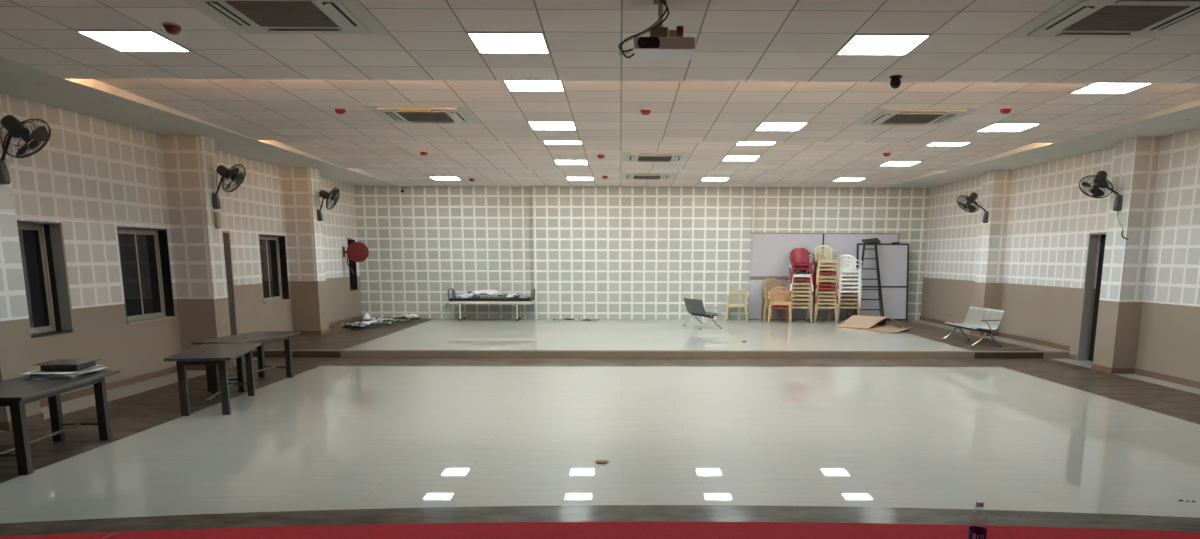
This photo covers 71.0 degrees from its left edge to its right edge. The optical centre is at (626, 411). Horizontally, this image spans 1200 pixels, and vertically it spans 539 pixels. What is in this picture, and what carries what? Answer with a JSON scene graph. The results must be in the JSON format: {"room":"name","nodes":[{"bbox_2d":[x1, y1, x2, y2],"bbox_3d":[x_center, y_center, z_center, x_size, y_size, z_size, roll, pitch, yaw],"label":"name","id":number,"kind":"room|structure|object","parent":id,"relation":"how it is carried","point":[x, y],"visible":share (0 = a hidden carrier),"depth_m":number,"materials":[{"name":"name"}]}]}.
{"room":"multipurpose hall","nodes":[
{"label":"multipurpose hall","id":0,"kind":"room"},
{"bbox_2d":[1,93,361,399],"bbox_3d":[-6.646,-1.676,9.005,0.280,3.327,24.420,0,10,0],"label":"wall","id":1,"kind":"structure","parent":0,"point":[93,176],"depth_m":10.85,"materials":[{"name":"tile"}]},
{"bbox_2d":[17,220,74,337],"bbox_3d":[-6.639,-1.445,9.205,0.259,1.260,1.230,0,10,0],"label":"window","id":2,"kind":"structure","parent":1,"relation":"in","point":[42,248],"depth_m":9.69,"materials":[{"name":"black glass"}]},
{"bbox_2d":[117,226,174,323],"bbox_3d":[-6.610,-1.867,11.456,0.192,1.250,1.210,0,10,0],"label":"window","id":3,"kind":"structure","parent":1,"relation":"in","point":[144,252],"depth_m":11.66,"materials":[{"name":"black glass"}]},
{"bbox_2d":[0,315,362,430],"bbox_3d":[-6.234,-0.117,9.144,0.550,0.211,24.120,0,10,0],"label":"baseboard","id":4,"kind":"structure","parent":1,"relation":"attached to","point":[4,426],"depth_m":10.97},
{"bbox_2d":[222,231,237,334],"bbox_3d":[-6.664,-1.897,13.337,0.243,1.934,1.420,0,10,0],"label":"door","id":5,"kind":"structure","parent":1,"relation":"in","point":[226,234],"depth_m":13.98,"materials":[{"name":"grey paint"}]},
{"bbox_2d":[259,234,289,303],"bbox_3d":[-6.642,-2.666,15.671,0.192,1.230,1.190,0,10,0],"label":"window","id":6,"kind":"structure","parent":1,"relation":"in","point":[272,247],"depth_m":15.97,"materials":[{"name":"black glass"}]},
{"bbox_2d":[347,239,357,290],"bbox_3d":[-6.704,-3.530,20.235,0.219,1.210,0.580,0,10,0],"label":"window","id":7,"kind":"structure","parent":1,"relation":"attached to","point":[353,277],"depth_m":20.54,"materials":[{"name":"black"}]},
{"bbox_2d":[343,242,368,273],"bbox_3d":[-6.299,-3.561,19.500,0.627,0.740,0.270,2,11,8],"label":"hose reel","id":8,"kind":"object","parent":1,"relation":"attached to","point":[356,251],"visible":1,"depth_m":19.38,"materials":[{"name":"red metal"}]},
{"bbox_2d":[0,357,1199,535],"bbox_3d":[0.476,0.060,9.280,14.900,0.150,24.820,0,10,0],"label":"floor","id":9,"kind":"structure","parent":0,"point":[1067,443],"depth_m":7.44,"materials":[{"name":"tile"}]},
{"bbox_2d":[0,92,40,421],"bbox_3d":[-6.231,-1.498,8.049,0.536,3.327,0.470,0,10,0],"label":"column","id":10,"kind":"structure","parent":9,"relation":"on","point":[16,348],"depth_m":8.14,"materials":[{"name":"tile"}]},
{"bbox_2d":[0,115,50,183],"bbox_3d":[-5.717,-2.491,8.005,0.428,0.638,0.445,5,12,27],"label":"wall fan","id":11,"kind":"object","parent":10,"relation":"attached to","point":[16,129],"visible":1,"depth_m":7.94,"materials":[{"name":"grey"}]},
{"bbox_2d":[0,370,119,474],"bbox_3d":[-4.917,0.065,7.042,0.640,0.625,1.550,-1,11,-6],"label":"work table","id":12,"kind":"object","parent":9,"relation":"on","point":[15,393],"visible":0.91,"depth_m":6.92,"materials":[{"name":"laminate"}]},
{"bbox_2d":[19,365,106,379],"bbox_3d":[-4.971,-0.354,7.445,0.468,0.051,0.624,-1,11,-6],"label":"papers","id":13,"kind":"object","parent":12,"relation":"on","point":[35,374],"visible":0.73,"depth_m":7.24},
{"bbox_2d":[32,359,99,370],"bbox_3d":[-4.952,-0.415,7.450,0.365,0.060,0.400,-1,11,-6],"label":"box","id":14,"kind":"object","parent":13,"relation":"on","point":[58,364],"visible":1,"depth_m":7.31,"materials":[{"name":"black"}]},
{"bbox_2d":[162,135,232,360],"bbox_3d":[-6.264,-2.288,12.322,0.536,3.327,0.440,0,10,0],"label":"column","id":15,"kind":"structure","parent":9,"relation":"on","point":[190,161],"depth_m":12.11,"materials":[{"name":"tile"}]},
{"bbox_2d":[213,212,220,228],"bbox_3d":[-5.965,-2.789,12.262,0.060,0.235,0.110,0,10,0],"label":"switch box","id":16,"kind":"object","parent":15,"relation":"attached to","point":[217,218],"visible":1,"depth_m":12.22,"materials":[{"name":"beige"}]},
{"bbox_2d":[212,164,245,208],"bbox_3d":[-5.779,-3.270,12.225,0.430,0.636,0.458,0,10,0],"label":"wall fan","id":17,"kind":"object","parent":15,"relation":"attached to","point":[226,173],"visible":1,"depth_m":12.17,"materials":[{"name":"grey"}]},
{"bbox_2d":[164,343,260,415],"bbox_3d":[-4.596,-0.383,9.473,0.640,0.625,1.550,-2,11,-12],"label":"work table","id":18,"kind":"object","parent":9,"relation":"on","point":[220,354],"visible":1,"depth_m":8.93,"materials":[{"name":"laminate"}]},
{"bbox_2d":[191,331,300,391],"bbox_3d":[-4.928,-0.675,11.044,0.640,0.625,1.550,1,11,4],"label":"work table","id":19,"kind":"object","parent":9,"relation":"on","point":[263,337],"visible":0.79,"depth_m":11.07,"materials":[{"name":"laminate"}]},
{"bbox_2d":[244,319,1068,358],"bbox_3d":[0.408,-1.611,17.558,13.966,0.126,7.130,0,10,0],"label":"platform","id":20,"kind":"object","parent":9,"relation":"on","point":[425,338],"visible":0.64,"depth_m":15.64,"materials":[{"name":"tile"}]},
{"bbox_2d":[282,167,328,330],"bbox_3d":[-6.297,-3.132,16.538,0.536,3.201,0.480,0,10,0],"label":"column","id":21,"kind":"structure","parent":20,"relation":"on","point":[305,240],"depth_m":16.34,"materials":[{"name":"tile"}]},
{"bbox_2d":[317,187,339,220],"bbox_3d":[-5.828,-4.055,16.443,0.397,0.645,0.462,0,10,0],"label":"wall fan","id":22,"kind":"object","parent":21,"relation":"attached to","point":[325,195],"visible":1,"depth_m":16.37,"materials":[{"name":"grey"}]},
{"bbox_2d":[445,288,534,320],"bbox_3d":[-3.312,-2.619,20.501,2.099,0.766,0.700,0,10,0],"label":"bench","id":23,"kind":"object","parent":20,"relation":"on","point":[454,300],"visible":1,"depth_m":20.19,"materials":[{"name":"grey paint"}]},
{"bbox_2d":[683,298,721,328],"bbox_3d":[1.674,-2.186,18.606,0.534,0.631,1.069,-4,11,-19],"label":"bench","id":24,"kind":"object","parent":20,"relation":"on","point":[695,309],"visible":1,"depth_m":18.42,"materials":[{"name":"black"}]},
{"bbox_2d":[725,289,748,320],"bbox_3d":[2.713,-2.620,20.633,0.572,0.753,0.572,2,11,11],"label":"armchair","id":25,"kind":"object","parent":20,"relation":"on","point":[731,304],"visible":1,"depth_m":20.78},
{"bbox_2d":[760,290,785,320],"bbox_3d":[3.576,-2.615,20.620,0.572,0.753,0.572,-1,11,-4],"label":"armchair","id":26,"kind":"object","parent":20,"relation":"on","point":[778,310],"visible":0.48,"depth_m":20.79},
{"bbox_2d":[761,282,785,313],"bbox_3d":[3.577,-2.792,20.587,0.572,0.753,0.572,-1,11,-4],"label":"armchair","id":27,"kind":"object","parent":26,"relation":"on","point":[762,288],"visible":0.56,"depth_m":20.72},
{"bbox_2d":[761,278,786,309],"bbox_3d":[3.577,-2.880,20.571,0.572,0.753,0.572,-1,11,-4],"label":"armchair","id":28,"kind":"object","parent":27,"relation":"on","point":[767,279],"visible":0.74,"depth_m":20.74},
{"bbox_2d":[768,290,791,322],"bbox_3d":[3.646,-2.513,20.070,0.572,0.753,0.572,2,11,7],"label":"armchair","id":29,"kind":"object","parent":20,"relation":"on","point":[786,307],"visible":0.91,"depth_m":20.21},
{"bbox_2d":[768,286,792,318],"bbox_3d":[3.646,-2.602,20.053,0.572,0.753,0.572,2,11,7],"label":"armchair","id":30,"kind":"object","parent":29,"relation":"on","point":[772,302],"visible":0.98,"depth_m":20.20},
{"bbox_2d":[748,278,847,319],"bbox_3d":[4.266,-2.814,20.943,2.500,1.030,0.055,0,10,0],"label":"board","id":31,"kind":"object","parent":20,"relation":"on","point":[755,298],"visible":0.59,"depth_m":20.98,"materials":[{"name":"grey"}]},
{"bbox_2d":[788,305,811,322],"bbox_3d":[4.143,-2.538,20.212,0.572,0.753,0.572,1,10,2],"label":"armchair","id":32,"kind":"object","parent":20,"relation":"on","point":[805,307],"visible":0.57,"depth_m":19.98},
{"bbox_2d":[788,293,811,318],"bbox_3d":[4.143,-2.628,20.195,0.572,0.753,0.572,1,10,2],"label":"armchair","id":33,"kind":"object","parent":32,"relation":"on","point":[793,302],"visible":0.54,"depth_m":19.96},
{"bbox_2d":[788,287,812,314],"bbox_3d":[4.143,-2.719,20.178,0.572,0.753,0.572,1,10,2],"label":"armchair","id":34,"kind":"object","parent":33,"relation":"on","point":[794,298],"visible":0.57,"depth_m":19.94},
{"bbox_2d":[788,283,812,310],"bbox_3d":[4.143,-2.809,20.162,0.572,0.753,0.572,1,10,2],"label":"armchair","id":35,"kind":"object","parent":34,"relation":"on","point":[794,294],"visible":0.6,"depth_m":19.93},
{"bbox_2d":[788,280,812,306],"bbox_3d":[4.144,-2.900,20.145,0.572,0.753,0.572,1,10,2],"label":"armchair","id":36,"kind":"object","parent":35,"relation":"on","point":[794,290],"visible":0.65,"depth_m":19.91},
{"bbox_2d":[788,276,812,302],"bbox_3d":[4.144,-2.990,20.128,0.572,0.753,0.572,1,10,2],"label":"armchair","id":37,"kind":"object","parent":36,"relation":"on","point":[807,287],"visible":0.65,"depth_m":19.90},
{"bbox_2d":[788,272,812,298],"bbox_3d":[4.144,-3.081,20.111,0.572,0.753,0.572,1,10,2],"label":"armchair","id":38,"kind":"object","parent":37,"relation":"on","point":[789,273],"visible":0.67,"depth_m":19.88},
{"bbox_2d":[788,266,813,295],"bbox_3d":[4.144,-3.171,20.095,0.572,0.751,0.572,1,10,2],"label":"armchair","id":39,"kind":"object","parent":38,"relation":"on","point":[794,278],"visible":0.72,"depth_m":19.88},
{"bbox_2d":[789,263,813,291],"bbox_3d":[4.145,-3.262,20.078,0.572,0.753,0.572,1,10,2],"label":"armchair","id":40,"kind":"object","parent":39,"relation":"on","point":[795,274],"visible":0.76,"depth_m":19.86,"materials":[{"name":"white"}]},
{"bbox_2d":[789,256,813,283],"bbox_3d":[4.145,-3.435,20.046,0.572,0.751,0.572,1,10,2],"label":"armchair","id":41,"kind":"object","parent":40,"relation":"on","point":[799,267],"visible":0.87,"depth_m":19.81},
{"bbox_2d":[789,248,814,279],"bbox_3d":[4.145,-3.526,20.029,0.572,0.751,0.572,1,10,2],"label":"armchair","id":42,"kind":"object","parent":41,"relation":"on","point":[800,256],"visible":0.94,"depth_m":20.20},
{"bbox_2d":[812,297,836,322],"bbox_3d":[4.726,-2.537,20.216,0.572,0.753,0.572,0,10,-2],"label":"armchair","id":43,"kind":"object","parent":20,"relation":"on","point":[828,307],"visible":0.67,"depth_m":20.00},
{"bbox_2d":[813,286,837,318],"bbox_3d":[4.726,-2.625,20.200,0.572,0.753,0.572,0,10,-2],"label":"armchair","id":44,"kind":"object","parent":43,"relation":"on","point":[830,303],"visible":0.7,"depth_m":19.97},
{"bbox_2d":[812,286,837,314],"bbox_3d":[4.726,-2.712,20.184,0.572,0.753,0.572,0,10,-2],"label":"armchair","id":45,"kind":"object","parent":44,"relation":"on","point":[819,298],"visible":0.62,"depth_m":19.96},
{"bbox_2d":[813,284,837,311],"bbox_3d":[4.726,-2.800,20.168,0.572,0.753,0.572,0,10,-2],"label":"armchair","id":46,"kind":"object","parent":45,"relation":"on","point":[820,294],"visible":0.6,"depth_m":19.94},
{"bbox_2d":[813,270,838,295],"bbox_3d":[4.727,-3.150,20.103,0.572,0.753,0.572,0,10,-2],"label":"armchair","id":47,"kind":"object","parent":46,"relation":"on","point":[831,280],"visible":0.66,"depth_m":19.88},
{"bbox_2d":[814,266,838,292],"bbox_3d":[4.727,-3.237,20.087,0.572,0.753,0.572,0,10,-2],"label":"armchair","id":48,"kind":"object","parent":47,"relation":"on","point":[820,275],"visible":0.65,"depth_m":19.86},
{"bbox_2d":[813,257,838,288],"bbox_3d":[4.728,-3.324,20.071,0.572,0.751,0.572,0,10,-2],"label":"armchair","id":49,"kind":"object","parent":48,"relation":"on","point":[829,272],"visible":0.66,"depth_m":19.84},
{"bbox_2d":[814,253,839,284],"bbox_3d":[4.728,-3.412,20.055,0.572,0.753,0.572,0,10,-2],"label":"armchair","id":50,"kind":"object","parent":49,"relation":"on","point":[821,268],"visible":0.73,"depth_m":19.82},
{"bbox_2d":[814,249,839,280],"bbox_3d":[4.728,-3.500,20.038,0.572,0.753,0.572,0,10,-2],"label":"armchair","id":51,"kind":"object","parent":50,"relation":"on","point":[821,264],"visible":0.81,"depth_m":19.82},
{"bbox_2d":[813,245,839,276],"bbox_3d":[4.728,-3.587,20.022,0.572,0.753,0.572,0,10,-2],"label":"armchair","id":52,"kind":"object","parent":51,"relation":"on","point":[820,260],"visible":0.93,"depth_m":20.16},
{"bbox_2d":[834,305,857,322],"bbox_3d":[5.282,-2.540,20.241,0.572,0.753,0.572,0,10,2],"label":"armchair","id":53,"kind":"object","parent":20,"relation":"on","point":[852,307],"visible":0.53,"depth_m":20.01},
{"bbox_2d":[834,301,859,316],"bbox_3d":[5.282,-2.632,20.223,0.572,0.753,0.572,0,10,2],"label":"armchair","id":54,"kind":"object","parent":53,"relation":"on","point":[841,302],"visible":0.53,"depth_m":19.99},
{"bbox_2d":[834,297,859,314],"bbox_3d":[5.282,-2.725,20.206,0.572,0.753,0.572,0,10,2],"label":"armchair","id":55,"kind":"object","parent":54,"relation":"on","point":[842,298],"visible":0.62,"depth_m":19.97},
{"bbox_2d":[838,293,860,310],"bbox_3d":[5.283,-2.817,20.189,0.572,0.753,0.572,0,10,2],"label":"armchair","id":56,"kind":"object","parent":55,"relation":"on","point":[842,294],"visible":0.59,"depth_m":19.95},
{"bbox_2d":[838,289,860,306],"bbox_3d":[5.283,-2.910,20.172,0.572,0.753,0.572,0,10,2],"label":"armchair","id":57,"kind":"object","parent":56,"relation":"on","point":[842,290],"visible":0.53,"depth_m":19.93,"materials":[{"name":"white"}]},
{"bbox_2d":[834,277,861,302],"bbox_3d":[5.283,-3.002,20.155,0.572,0.753,0.572,0,10,2],"label":"armchair","id":58,"kind":"object","parent":57,"relation":"on","point":[854,287],"visible":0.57,"depth_m":19.92,"materials":[{"name":"white"}]},
{"bbox_2d":[838,273,861,298],"bbox_3d":[5.284,-3.095,20.138,0.572,0.753,0.572,0,10,2],"label":"armchair","id":59,"kind":"object","parent":58,"relation":"on","point":[842,282],"visible":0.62,"depth_m":19.90,"materials":[{"name":"white"}]},
{"bbox_2d":[839,262,861,294],"bbox_3d":[5.284,-3.187,20.121,0.572,0.753,0.572,0,10,2],"label":"armchair","id":60,"kind":"object","parent":59,"relation":"on","point":[843,278],"visible":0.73,"depth_m":19.89,"materials":[{"name":"white"}]},
{"bbox_2d":[836,259,861,290],"bbox_3d":[5.284,-3.280,20.104,0.572,0.753,0.572,0,10,2],"label":"armchair","id":61,"kind":"object","parent":60,"relation":"on","point":[843,274],"visible":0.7,"depth_m":19.87,"materials":[{"name":"white"}]},
{"bbox_2d":[837,255,861,286],"bbox_3d":[5.284,-3.372,20.087,0.572,0.753,0.572,0,10,2],"label":"armchair","id":62,"kind":"object","parent":61,"relation":"on","point":[842,270],"visible":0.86,"depth_m":20.23,"materials":[{"name":"white"}]},
{"bbox_2d":[855,238,883,316],"bbox_3d":[5.832,-3.171,20.252,0.735,2.002,0.481,0,10,0],"label":"step ladder","id":63,"kind":"object","parent":20,"relation":"on","point":[875,241],"visible":0.75,"depth_m":20.16,"materials":[{"name":"black metal"}]},
{"bbox_2d":[862,238,880,244],"bbox_3d":[5.864,-4.092,20.178,0.378,0.163,0.292,0,10,0],"label":"tray","id":64,"kind":"object","parent":63,"relation":"on","point":[873,240],"depth_m":20.15,"materials":[{"name":"black metal"}]},
{"bbox_2d":[837,315,912,332],"bbox_3d":[5.420,-1.968,18.579,1.472,0.225,2.730,0,10,0],"label":"carton","id":65,"kind":"object","parent":20,"relation":"on","point":[855,321],"visible":1,"depth_m":18.73,"materials":[{"name":"brown cardboard"}]},
{"bbox_2d":[856,242,908,319],"bbox_3d":[6.267,-3.197,20.640,1.280,1.894,0.240,0,10,-1],"label":"leaning board","id":66,"kind":"object","parent":20,"relation":"on","point":[893,257],"visible":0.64,"depth_m":20.62,"materials":[{"name":"grey"}]},
{"bbox_2d":[942,306,1004,346],"bbox_3d":[6.280,-1.562,15.300,0.534,0.631,1.409,0,10,-2],"label":"bench","id":67,"kind":"object","parent":20,"relation":"on","point":[991,320],"visible":1,"depth_m":15.20,"materials":[{"name":"silver"}]},
{"bbox_2d":[973,170,1011,331],"bbox_3d":[7.230,-3.124,16.696,0.340,3.201,0.500,0,10,0],"label":"column","id":68,"kind":"structure","parent":20,"relation":"on","point":[996,188],"depth_m":16.47,"materials":[{"name":"tile"}]},
{"bbox_2d":[957,192,988,222],"bbox_3d":[6.784,-4.009,16.519,0.558,0.594,0.441,0,10,0],"label":"wall fan","id":69,"kind":"object","parent":68,"relation":"attached to","point":[969,200],"visible":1,"depth_m":16.47,"materials":[{"name":"grey"}]},
{"bbox_2d":[1093,137,1160,367],"bbox_3d":[7.265,-2.240,12.258,0.340,3.327,0.510,0,10,0],"label":"column","id":70,"kind":"structure","parent":9,"relation":"on","point":[1136,159],"depth_m":12.10,"materials":[{"name":"paint"}]},
{"bbox_2d":[1079,171,1127,239],"bbox_3d":[6.863,-2.966,12.058,0.534,0.995,0.782,0,10,0],"label":"wall fan","id":71,"kind":"object","parent":70,"relation":"attached to","point":[1099,181],"depth_m":12.13,"materials":[{"name":"grey"}]},
{"bbox_3d":[0.539,1.383,0.819,13.966,0.325,7.100,0,10,0],"label":"stage","id":72,"kind":"object","parent":9,"relation":"on","visible":0},
{"bbox_2d":[0,522,1199,538],"bbox_3d":[0.539,1.214,0.796,13.966,0.015,7.115,0,10,0],"label":"carpet","id":73,"kind":"object","parent":72,"relation":"on","point":[500,530],"visible":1,"depth_m":4.12,"materials":[{"name":"carpet"}]},
{"bbox_2d":[968,501,986,538],"bbox_3d":[1.574,0.528,3.771,0.076,0.258,0.077,0,10,0],"label":"water bottle","id":74,"kind":"object","parent":73,"relation":"on","point":[975,532],"visible":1,"depth_m":3.75,"materials":[{"name":"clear plastic"}]},
{"bbox_2d":[0,0,1199,187],"bbox_3d":[0.482,-3.446,8.707,14.526,0.300,24.370,0,10,0],"label":"ceiling","id":75,"kind":"structure","parent":0,"point":[737,40],"depth_m":8.80,"materials":[{"name":"tile"}]},
{"bbox_2d":[75,30,190,51],"bbox_3d":[-3.941,-2.982,6.751,0.590,0.028,0.590,0,9,0],"label":"recessed light","id":76,"kind":"object","parent":75,"relation":"in","point":[120,40],"visible":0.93,"depth_m":6.72,"materials":[{"name":"white"}]},
{"bbox_2d":[163,23,181,34],"bbox_3d":[-3.417,-2.876,6.327,0.128,0.064,0.128,0,10,0],"label":"smoke detector","id":77,"kind":"object","parent":75,"relation":"attached to","point":[170,28],"visible":1,"depth_m":6.29,"materials":[{"name":"red plastic"}]},
{"bbox_2d":[183,0,390,34],"bbox_3d":[-2.434,-2.841,5.985,1.200,0.059,1.140,0,9,0],"label":"air conditioner","id":78,"kind":"object","parent":75,"relation":"attached to","point":[331,17],"visible":1,"depth_m":6.03,"materials":[{"name":"white plastic"}]},
{"bbox_2d":[225,1,338,26],"bbox_3d":[-2.434,-2.825,5.987,0.580,0.008,0.580,0,9,0],"label":"grille","id":79,"kind":"object","parent":78,"relation":"attached to","point":[261,13],"depth_m":5.96,"materials":[{"name":"metal"}]},
{"bbox_2d":[363,105,481,123],"bbox_3d":[-2.469,-3.642,10.351,1.200,0.065,1.140,0,9,0],"label":"air conditioner","id":80,"kind":"object","parent":75,"relation":"attached to","point":[390,113],"visible":1,"depth_m":10.20,"materials":[{"name":"white plastic"}]},
{"bbox_2d":[397,112,453,120],"bbox_3d":[-2.469,-3.629,10.354,0.580,0.008,0.580,0,9,0],"label":"grille","id":81,"kind":"object","parent":80,"relation":"attached to","point":[407,116],"depth_m":10.32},
{"bbox_2d":[429,176,460,179],"bbox_3d":[-4.033,-5.202,18.696,0.590,0.028,0.590,0,9,0],"label":"recessed light","id":82,"kind":"object","parent":75,"relation":"in","point":[432,177],"visible":0.99,"depth_m":18.57,"materials":[{"name":"white"}]},
{"bbox_2d":[467,32,549,53],"bbox_3d":[-0.941,-2.978,6.775,0.590,0.028,0.590,0,9,0],"label":"recessed light","id":83,"kind":"object","parent":75,"relation":"in","point":[484,42],"visible":0.9,"depth_m":6.75,"materials":[{"name":"white"}]},
{"bbox_2d":[504,81,564,90],"bbox_3d":[-0.955,-3.386,8.682,0.590,0.028,0.590,0,9,0],"label":"recessed light","id":84,"kind":"object","parent":75,"relation":"in","point":[511,85],"visible":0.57,"depth_m":8.72,"materials":[{"name":"white"}]},
{"bbox_2d":[528,121,575,129],"bbox_3d":[-0.974,-3.768,11.052,0.590,0.028,0.590,0,9,0],"label":"recessed light","id":85,"kind":"object","parent":75,"relation":"in","point":[535,125],"visible":0.87,"depth_m":11.03,"materials":[{"name":"white"}]},
{"bbox_2d":[543,141,582,144],"bbox_3d":[-0.989,-4.173,12.940,0.590,0.028,0.590,0,9,0],"label":"recessed light","id":86,"kind":"object","parent":75,"relation":"in","point":[545,142],"visible":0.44,"depth_m":13.06,"materials":[{"name":"white"}]},
{"bbox_2d":[544,141,580,143],"bbox_3d":[-0.989,-4.170,12.940,0.564,0.017,0.564,0,9,0],"label":"diffuser","id":87,"kind":"object","parent":86,"relation":"attached to","point":[546,142],"depth_m":13.06,"materials":[{"name":"white"}]},
{"bbox_2d":[554,160,587,164],"bbox_3d":[-1.007,-4.551,15.311,0.590,0.028,0.590,0,9,0],"label":"recessed light","id":88,"kind":"object","parent":75,"relation":"in","point":[558,162],"visible":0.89,"depth_m":15.33,"materials":[{"name":"white"}]},
{"bbox_2d":[619,173,675,179],"bbox_3d":[0.440,-5.102,18.230,1.200,0.059,1.140,0,9,0],"label":"air conditioner","id":89,"kind":"object","parent":75,"relation":"attached to","point":[636,176],"visible":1,"depth_m":18.08,"materials":[{"name":"white plastic"}]},
{"bbox_2d":[633,175,660,178],"bbox_3d":[0.440,-5.086,18.233,0.580,0.008,0.580,0,9,0],"label":"grille","id":90,"kind":"object","parent":89,"relation":"attached to","point":[635,177],"depth_m":18.29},
{"bbox_2d":[620,152,691,161],"bbox_3d":[0.488,-4.427,14.643,1.200,0.060,1.140,0,9,0],"label":"air conditioner","id":91,"kind":"object","parent":75,"relation":"attached to","point":[624,156],"visible":0.99,"depth_m":14.50,"materials":[{"name":"white plastic"}]},
{"bbox_2d":[638,156,671,160],"bbox_3d":[0.488,-4.411,14.646,0.580,0.008,0.580,0,9,0],"label":"grille","id":92,"kind":"object","parent":91,"relation":"attached to","point":[640,158],"depth_m":14.62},
{"bbox_2d":[618,0,695,59],"bbox_3d":[0.202,-2.615,5.781,0.520,0.395,0.344,0,10,0],"label":"projector","id":93,"kind":"object","parent":75,"relation":"hanging from","point":[663,43],"visible":1,"depth_m":5.71,"materials":[{"name":"white"}]},
{"bbox_2d":[701,177,729,180],"bbox_3d":[1.966,-5.194,18.744,0.590,0.028,0.590,0,9,0],"label":"recessed light","id":94,"kind":"object","parent":75,"relation":"in","point":[703,178],"visible":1,"depth_m":18.62,"materials":[{"name":"white"}]},
{"bbox_2d":[722,155,759,160],"bbox_3d":[1.998,-4.453,14.742,0.590,0.028,0.590,0,9,0],"label":"recessed light","id":95,"kind":"object","parent":75,"relation":"in","point":[727,157],"visible":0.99,"depth_m":14.76,"materials":[{"name":"white"}]},
{"bbox_2d":[736,142,775,144],"bbox_3d":[2.011,-4.169,12.964,0.590,0.028,0.590,0,9,0],"label":"recessed light","id":96,"kind":"object","parent":75,"relation":"in","point":[737,143],"visible":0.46,"depth_m":13.11,"materials":[{"name":"white"}]},
{"bbox_2d":[755,122,807,130],"bbox_3d":[2.026,-3.764,11.076,0.590,0.028,0.590,0,9,0],"label":"recessed light","id":97,"kind":"object","parent":75,"relation":"in","point":[764,126],"visible":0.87,"depth_m":11.06,"materials":[{"name":"white"}]},
{"bbox_2d":[836,34,930,54],"bbox_3d":[2.059,-2.974,6.799,0.590,0.028,0.590,0,9,0],"label":"recessed light","id":98,"kind":"object","parent":75,"relation":"in","point":[859,44],"visible":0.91,"depth_m":6.78,"materials":[{"name":"white"}]},
{"bbox_2d":[890,75,901,88],"bbox_3d":[2.521,-3.088,7.889,0.110,0.111,0.110,0,10,0],"label":"security camera","id":99,"kind":"object","parent":75,"relation":"attached to","point":[895,82],"visible":1,"depth_m":7.86,"materials":[{"name":"black"}]},
{"bbox_2d":[879,161,921,165],"bbox_3d":[4.993,-4.543,15.359,0.590,0.028,0.590,0,9,0],"label":"recessed light","id":100,"kind":"object","parent":75,"relation":"in","point":[889,163],"visible":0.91,"depth_m":15.35,"materials":[{"name":"white"}]},
{"bbox_2d":[881,162,917,165],"bbox_3d":[4.993,-4.541,15.359,0.564,0.017,0.564,0,9,0],"label":"diffuser","id":101,"kind":"object","parent":100,"relation":"attached to","point":[886,163],"depth_m":15.35,"materials":[{"name":"white"}]},
{"bbox_2d":[852,107,979,124],"bbox_3d":[3.531,-3.638,10.399,1.200,0.059,1.140,0,9,0],"label":"air conditioner","id":102,"kind":"object","parent":75,"relation":"attached to","point":[880,115],"visible":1,"depth_m":10.24,"materials":[{"name":"white plastic"}]},
{"bbox_2d":[882,114,944,122],"bbox_3d":[3.531,-3.622,10.402,0.580,0.008,0.580,0,9,0],"label":"grille","id":103,"kind":"object","parent":102,"relation":"attached to","point":[894,118],"depth_m":10.37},
{"bbox_2d":[925,143,968,145],"bbox_3d":[5.011,-4.165,12.988,0.590,0.028,0.590,0,9,0],"label":"recessed light","id":104,"kind":"object","parent":75,"relation":"in","point":[929,144],"visible":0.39,"depth_m":13.16,"materials":[{"name":"white"}]},
{"bbox_2d":[976,123,1040,131],"bbox_3d":[5.026,-3.761,11.100,0.590,0.028,0.590,0,9,0],"label":"recessed light","id":105,"kind":"object","parent":75,"relation":"in","point":[996,127],"visible":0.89,"depth_m":11.09,"materials":[{"name":"white"}]},
{"bbox_2d":[980,124,1037,130],"bbox_3d":[5.026,-3.758,11.101,0.564,0.017,0.564,0,9,0],"label":"diffuser","id":106,"kind":"object","parent":105,"relation":"attached to","point":[994,127],"depth_m":11.09,"materials":[{"name":"white"}]},
{"bbox_2d":[1005,0,1199,38],"bbox_3d":[3.565,-2.833,6.033,1.200,0.059,1.140,0,9,0],"label":"air conditioner","id":107,"kind":"object","parent":75,"relation":"attached to","point":[1156,19],"visible":1,"depth_m":6.05,"materials":[{"name":"white plastic"}]},
{"bbox_2d":[1062,6,1190,30],"bbox_3d":[3.565,-2.817,6.035,0.580,0.008,0.580,0,9,0],"label":"grille","id":108,"kind":"object","parent":107,"relation":"attached to","point":[1104,18],"depth_m":6.01,"materials":[{"name":"metal"}]},
{"bbox_2d":[1069,83,1149,93],"bbox_3d":[5.044,-3.379,8.730,0.590,0.028,0.590,0,9,0],"label":"recessed light","id":109,"kind":"object","parent":75,"relation":"in","point":[1094,88],"visible":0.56,"depth_m":8.79,"materials":[{"name":"white"}]},
{"bbox_2d":[355,186,928,319],"bbox_3d":[0.385,-3.846,20.847,13.966,3.327,0.350,0,10,0],"label":"wall","id":110,"kind":"structure","parent":0,"point":[584,252],"depth_m":20.66,"materials":[{"name":"tile"}]},
{"bbox_2d":[750,233,899,277],"bbox_3d":[4.838,-3.865,20.786,3.740,1.090,0.030,0,10,0],"label":"whiteboard","id":111,"kind":"object","parent":110,"relation":"attached to","point":[769,252],"visible":0.61,"depth_m":20.73,"materials":[{"name":"grey"}]},
{"bbox_2d":[920,128,1199,381],"bbox_3d":[7.599,-1.659,9.119,0.280,3.327,24.420,0,10,0],"label":"wall","id":112,"kind":"structure","parent":0,"point":[1051,220],"depth_m":14.16,"materials":[{"name":"tile"}]},
{"bbox_2d":[920,316,1199,388],"bbox_3d":[7.279,-0.100,9.252,0.354,0.211,24.120,0,10,0],"label":"baseboard","id":113,"kind":"structure","parent":112,"relation":"attached to","point":[1164,377],"depth_m":12.59,"materials":[{"name":"tile"}]},
{"bbox_2d":[1076,232,1105,360],"bbox_3d":[7.551,-1.762,13.162,0.243,2.060,1.090,0,10,0],"label":"door","id":114,"kind":"structure","parent":112,"relation":"in","point":[1093,237],"depth_m":13.65,"materials":[{"name":"grey paint"}]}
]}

